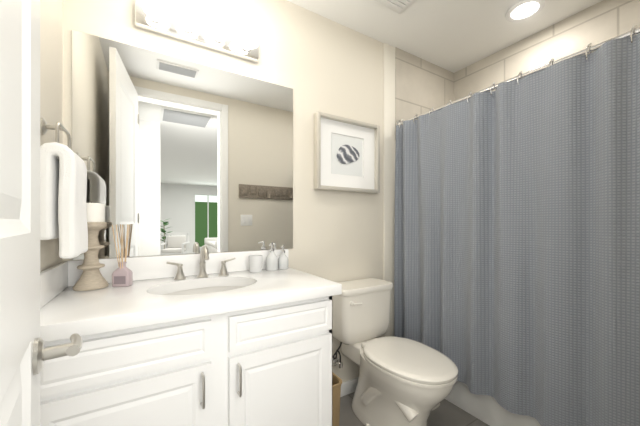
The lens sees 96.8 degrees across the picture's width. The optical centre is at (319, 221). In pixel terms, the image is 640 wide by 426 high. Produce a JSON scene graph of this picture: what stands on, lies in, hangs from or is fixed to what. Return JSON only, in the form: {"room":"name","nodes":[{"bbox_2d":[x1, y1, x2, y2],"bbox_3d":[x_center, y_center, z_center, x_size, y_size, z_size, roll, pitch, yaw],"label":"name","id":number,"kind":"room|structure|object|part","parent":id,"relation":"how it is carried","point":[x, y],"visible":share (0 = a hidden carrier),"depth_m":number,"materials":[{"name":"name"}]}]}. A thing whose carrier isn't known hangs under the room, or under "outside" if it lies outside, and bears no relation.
{"room":"bathroom","nodes":[
{"label":"bathroom","id":0,"kind":"room"},
{"bbox_2d":[40,0,62,271],"bbox_3d":[-0.678,-0.080,0.425,0.120,2.480,1.670,0,0,-31],"label":"wall","id":1,"kind":"structure","parent":0,"point":[51,62],"depth_m":1.03,"materials":[{"name":"beige paint"}]},
{"bbox_2d":[40,118,87,258],"bbox_3d":[-0.868,-0.113,0.959,0.106,0.456,0.231,0,0,-31],"label":"towel ring","id":2,"kind":"object","parent":1,"relation":"attached to","point":[63,191],"visible":0.94,"depth_m":0.88,"materials":[{"name":"white fabric"}]},
{"bbox_3d":[-0.886,-0.315,0.948,0.046,0.016,0.015,0,0,-31],"label":"post","id":3,"kind":"part","parent":2,"relation":"part of","materials":[{"name":"silver metal"}]},
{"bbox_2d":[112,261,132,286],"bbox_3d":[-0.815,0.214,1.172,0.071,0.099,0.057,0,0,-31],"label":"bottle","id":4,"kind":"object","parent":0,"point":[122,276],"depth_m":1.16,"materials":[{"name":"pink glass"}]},
{"bbox_2d":[63,0,383,382],"bbox_3d":[0.034,-0.080,1.903,2.870,2.480,0.120,0,0,-31],"label":"wall","id":5,"kind":"structure","parent":0,"point":[315,62],"depth_m":1.77,"materials":[{"name":"beige paint"}]},
{"bbox_2d":[62,248,288,286],"bbox_3d":[-0.620,0.212,1.423,1.007,0.105,0.018,0,0,-31],"label":"backsplash","id":6,"kind":"structure","parent":5,"relation":"attached to","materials":[{"name":"white"}]},
{"bbox_2d":[72,30,292,259],"bbox_3d":[-0.598,-0.321,1.446,1.015,0.958,0.004,0,0,-31],"label":"mirror","id":7,"kind":"object","parent":5,"relation":"attached to","point":[178,155],"visible":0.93,"depth_m":1.39,"materials":[{"name":"clear glass"}]},
{"bbox_2d":[135,0,259,62],"bbox_3d":[-0.557,-0.945,1.374,0.570,0.110,0.168,0,0,-31],"label":"sconce","id":8,"kind":"object","parent":5,"relation":"attached to","point":[185,23],"visible":1,"depth_m":1.35,"materials":[{"name":"white glass"}]},
{"bbox_3d":[-0.723,-0.945,1.234,0.100,0.100,0.100,0,0,-31],"label":"bulb","id":9,"kind":"part","parent":8,"relation":"part of","materials":[{"name":"white glass"}]},
{"bbox_3d":[-0.601,-0.945,1.308,0.100,0.100,0.100,0,0,-31],"label":"bulb","id":10,"kind":"part","parent":8,"relation":"part of","materials":[{"name":"white glass"}]},
{"bbox_3d":[-0.479,-0.945,1.382,0.100,0.100,0.100,0,0,-31],"label":"bulb","id":11,"kind":"part","parent":8,"relation":"part of","materials":[{"name":"white glass"}]},
{"bbox_3d":[-0.357,-0.945,1.456,0.100,0.100,0.100,0,0,-31],"label":"bulb","id":12,"kind":"part","parent":8,"relation":"part of","materials":[{"name":"white glass"}]},
{"bbox_2d":[314,111,379,193],"bbox_3d":[0.191,-0.443,1.895,0.510,0.475,0.052,0,0,-31],"label":"picture frame","id":13,"kind":"object","parent":5,"relation":"attached to","point":[346,154],"visible":1,"depth_m":1.89,"materials":[{"name":"wood"},{"name":"paper"},{"name":"glass"}]},
{"bbox_2d":[331,133,362,176],"bbox_3d":[0.184,-0.443,1.906,0.256,0.256,0.002,0,0,-31],"label":"art","id":14,"kind":"object","parent":13,"relation":"on","point":[346,149],"depth_m":1.90,"materials":[{"name":"white paper"}]},
{"bbox_2d":[340,377,358,396],"bbox_3d":[0.139,1.117,1.888,0.775,0.085,0.014,0,0,-31],"label":"baseboard","id":15,"kind":"structure","parent":5,"relation":"attached to","point":[348,386],"depth_m":1.92,"materials":[{"name":"white"}]},
{"bbox_2d":[384,43,394,336],"bbox_3d":[0.519,-0.080,2.121,0.115,2.480,0.010,0,0,-31],"label":"wall","id":16,"kind":"structure","parent":5,"relation":"attached to","point":[389,140],"depth_m":2.11,"materials":[{"name":"white paint"}]},
{"bbox_2d":[395,47,453,145],"bbox_3d":[0.881,-0.080,2.339,0.730,2.480,0.012,0,0,-31],"label":"tile","id":17,"kind":"structure","parent":5,"relation":"attached to","point":[422,86],"depth_m":2.27,"materials":[{"name":"beige tile"}]},
{"bbox_2d":[339,392,488,425],"bbox_3d":[0.467,1.210,1.189,2.870,0.100,1.790,0,0,-31],"label":"floor","id":18,"kind":"structure","parent":0,"point":[446,413],"depth_m":1.69,"materials":[{"name":"tile"}]},
{"bbox_2d":[40,245,341,425],"bbox_3d":[-0.471,0.634,1.193,1.025,1.051,0.566,0,0,-31],"label":"bathroom vanity","id":19,"kind":"object","parent":18,"relation":"on","point":[204,337],"visible":0.94,"depth_m":1.00,"materials":[{"name":"painted wood"},{"name":"quartz"},{"name":"brushed nickel"}]},
{"bbox_2d":[72,202,108,290],"bbox_3d":[-0.919,0.091,1.141,0.114,0.345,0.114,0,0,-31],"label":"candlestick","id":20,"kind":"object","parent":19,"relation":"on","point":[91,278],"visible":0.85,"depth_m":1.12,"materials":[{"name":"brown wood"}]},
{"bbox_2d":[76,202,105,221],"bbox_3d":[-0.919,-0.037,1.141,0.090,0.074,0.090,0,0,-31],"label":"candle","id":21,"kind":"object","parent":20,"relation":"on","point":[95,211],"depth_m":1.12,"materials":[{"name":"white wax"}]},
{"bbox_2d":[112,224,132,286],"bbox_3d":[-0.813,0.137,1.169,0.071,0.254,0.071,0,0,-31],"label":"reed diffuser","id":22,"kind":"object","parent":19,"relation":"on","point":[122,275],"visible":1,"depth_m":1.16,"materials":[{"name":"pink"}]},
{"bbox_3d":[-0.570,0.398,0.854,0.460,0.125,0.019,0,0,-31],"label":"drawer","id":23,"kind":"part","parent":19,"relation":"part of","materials":[{"name":"white wood"}]},
{"bbox_3d":[-0.570,0.757,0.854,0.460,0.555,0.019,0,0,-31],"label":"door","id":24,"kind":"part","parent":19,"relation":"part of","materials":[{"name":"white wood"}]},
{"bbox_2d":[166,261,186,280],"bbox_3d":[-0.662,0.222,1.308,0.082,0.086,0.052,0,0,-31],"label":"tap","id":25,"kind":"object","parent":19,"relation":"on","point":[180,276],"depth_m":1.30,"materials":[{"name":"silver metal"}]},
{"bbox_3d":[-0.565,0.229,1.367,0.054,0.072,0.054,0,0,-31],"label":"spout","id":26,"kind":"part","parent":19,"relation":"part of","materials":[{"name":"silver metal"}]},
{"bbox_3d":[-0.385,0.555,0.934,0.009,0.109,0.034,0,0,-31],"label":"handle","id":27,"kind":"part","parent":19,"relation":"part of","materials":[{"name":"silver metal"}]},
{"bbox_3d":[-0.536,0.157,1.319,0.025,0.097,0.139,0,0,-31],"label":"spout","id":28,"kind":"part","parent":19,"relation":"part of","materials":[{"name":"silver metal"}]},
{"bbox_2d":[218,257,235,276],"bbox_3d":[-0.468,0.222,1.426,0.082,0.086,0.052,0,0,-31],"label":"tap","id":29,"kind":"object","parent":19,"relation":"on","point":[223,272],"depth_m":1.41,"materials":[{"name":"silver metal"}]},
{"bbox_3d":[-0.282,0.555,0.996,0.009,0.109,0.034,0,0,-31],"label":"handle","id":30,"kind":"part","parent":19,"relation":"part of","materials":[{"name":"silver metal"}]},
{"bbox_2d":[249,255,262,272],"bbox_3d":[-0.342,0.222,1.511,0.072,0.085,0.072,0,0,-31],"label":"tumbler","id":31,"kind":"object","parent":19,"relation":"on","point":[255,263],"visible":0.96,"depth_m":1.48,"materials":[{"name":"white ceramic"}]},
{"bbox_2d":[266,243,277,270],"bbox_3d":[-0.265,0.188,1.567,0.066,0.152,0.066,0,0,-31],"label":"soap bottle","id":32,"kind":"object","parent":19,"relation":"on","point":[271,261],"visible":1,"depth_m":1.54,"materials":[{"name":"white ceramic"}]},
{"bbox_3d":[-0.138,0.398,1.115,0.430,0.125,0.019,0,0,-31],"label":"drawer","id":33,"kind":"part","parent":19,"relation":"part of","materials":[{"name":"white wood"}]},
{"bbox_3d":[-0.138,0.757,1.115,0.430,0.555,0.019,0,0,-31],"label":"door","id":34,"kind":"part","parent":19,"relation":"part of","materials":[{"name":"white wood"}]},
{"bbox_2d":[278,245,287,268],"bbox_3d":[-0.209,0.196,1.609,0.060,0.136,0.060,0,0,-31],"label":"soap bottle","id":35,"kind":"object","parent":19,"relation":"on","point":[283,261],"visible":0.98,"depth_m":1.59,"materials":[{"name":"white ceramic"}]},
{"bbox_2d":[332,372,341,425],"bbox_3d":[-0.009,0.961,1.467,0.106,0.397,0.326,0,0,-31],"label":"basket","id":36,"kind":"object","parent":18,"relation":"on","point":[336,385],"visible":0.25,"depth_m":1.34,"materials":[{"name":"beige wicker"}]},
{"bbox_2d":[332,278,457,425],"bbox_3d":[0.398,0.777,1.598,0.416,0.765,0.750,0,0,-31],"label":"toilet","id":37,"kind":"object","parent":18,"relation":"on","point":[402,381],"visible":0.94,"depth_m":1.54,"materials":[{"name":"white ceramic"}]},
{"bbox_3d":[0.189,0.479,1.662,0.028,0.027,0.012,0,0,-31],"label":"lever","id":38,"kind":"part","parent":37,"relation":"part of","materials":[{"name":"white ceramic"}]},
{"bbox_3d":[0.221,0.483,1.669,0.062,0.019,0.017,0,0,-31],"label":"lever","id":39,"kind":"part","parent":37,"relation":"part of","materials":[{"name":"white ceramic"}]},
{"bbox_3d":[0.259,0.587,1.827,0.396,0.306,0.200,0,0,-31],"label":"tank","id":40,"kind":"part","parent":37,"relation":"part of","materials":[{"name":"white ceramic"}]},
{"bbox_3d":[0.260,0.414,1.825,0.416,0.038,0.216,0,0,-31],"label":"tank lid","id":41,"kind":"part","parent":37,"relation":"part of","materials":[{"name":"white ceramic"}]},
{"bbox_3d":[0.416,0.951,1.568,0.360,0.418,0.648,0,0,-31],"label":"bowl","id":42,"kind":"part","parent":37,"relation":"part of","materials":[{"name":"white ceramic"}]},
{"bbox_3d":[0.462,0.731,1.492,0.376,0.019,0.497,0,0,-31],"label":"seat","id":43,"kind":"part","parent":37,"relation":"part of","materials":[{"name":"white plastic"}]},
{"bbox_3d":[0.462,0.707,1.491,0.380,0.029,0.500,0,0,-31],"label":"seat lid","id":44,"kind":"part","parent":37,"relation":"part of","materials":[{"name":"white plastic"}]},
{"bbox_2d":[445,381,540,425],"bbox_3d":[1.295,0.930,1.684,0.670,0.460,1.531,0,0,-31],"label":"bathtub","id":45,"kind":"object","parent":18,"relation":"on","point":[489,410],"depth_m":1.63,"materials":[{"name":"white plastic"}]},
{"bbox_2d":[287,0,602,72],"bbox_3d":[0.467,-1.370,1.189,2.870,0.100,1.790,0,0,-31],"label":"ceiling","id":46,"kind":"structure","parent":0,"point":[453,36],"depth_m":1.89,"materials":[{"name":"white paint"}]},
{"bbox_2d":[375,0,416,13],"bbox_3d":[0.453,-1.308,1.578,0.300,0.024,0.300,0,0,-31],"label":"ceiling vent","id":47,"kind":"object","parent":46,"relation":"in","point":[399,6],"visible":0.96,"depth_m":1.69,"materials":[{"name":"white plastic"}]},
{"bbox_2d":[505,0,544,21],"bbox_3d":[1.270,-1.315,1.763,0.200,0.010,0.200,0,0,-31],"label":"recessed light","id":48,"kind":"object","parent":46,"relation":"in","point":[523,10],"visible":0.98,"depth_m":1.77,"materials":[{"name":"white glass"}]},
{"bbox_3d":[-0.131,-0.080,-0.150,0.220,2.480,0.120,0,0,-31],"label":"wall","id":49,"kind":"structure","parent":0,"visible":0},
{"bbox_2d":[0,0,72,425],"bbox_3d":[-0.315,-0.004,0.282,0.087,2.305,0.745,0,0,-39],"label":"door","id":50,"kind":"structure","parent":49,"relation":"in","point":[19,193],"depth_m":0.42,"materials":[{"name":"white wood"}]},
{"bbox_2d":[32,338,44,374],"bbox_3d":[-0.505,0.240,0.510,0.011,0.062,0.062,0,0,-39],"label":"rose","id":51,"kind":"object","parent":50,"relation":"attached to","point":[37,357],"visible":0.94,"depth_m":0.49,"materials":[{"name":"silver metal"}]},
{"bbox_3d":[-0.486,0.240,0.526,0.044,0.022,0.022,0,0,-39],"label":"door handle neck","id":52,"kind":"part","parent":50,"relation":"part of","materials":[{"name":"silver metal"}]},
{"bbox_2d":[66,333,82,355],"bbox_3d":[-0.482,0.240,0.560,0.022,0.021,0.079,0,0,-37],"label":"lever","id":53,"kind":"object","parent":50,"relation":"attached to","point":[74,349],"visible":0.98,"depth_m":0.54,"materials":[{"name":"silver metal"}]},
{"bbox_3d":[1.310,-0.080,0.723,1.670,2.480,0.120,0,0,-31],"label":"wall","id":54,"kind":"structure","parent":0,"visible":0},
{"bbox_2d":[394,25,639,425],"bbox_3d":[0.976,0.093,1.490,0.113,1.733,1.530,0,0,-31],"label":"shower curtain","id":55,"kind":"object","parent":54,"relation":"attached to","point":[517,251],"visible":0.94,"depth_m":1.38,"materials":[{"name":"grey fabric"}]},
{"bbox_3d":[0.996,-0.740,1.502,0.024,0.025,1.514,0,0,-31],"label":"rod","id":56,"kind":"part","parent":55,"relation":"part of","materials":[{"name":"silver metal"}]},
{"bbox_3d":[1.674,-0.080,1.850,0.120,2.480,1.670,0,0,-31],"label":"wall","id":57,"kind":"structure","parent":0,"visible":0},
{"bbox_2d":[454,0,639,100],"bbox_3d":[1.589,-0.080,1.862,0.012,2.480,1.538,0,0,-31],"label":"tile","id":58,"kind":"structure","parent":57,"relation":"attached to","point":[600,22],"depth_m":1.90,"materials":[{"name":"beige tile"}]}
]}

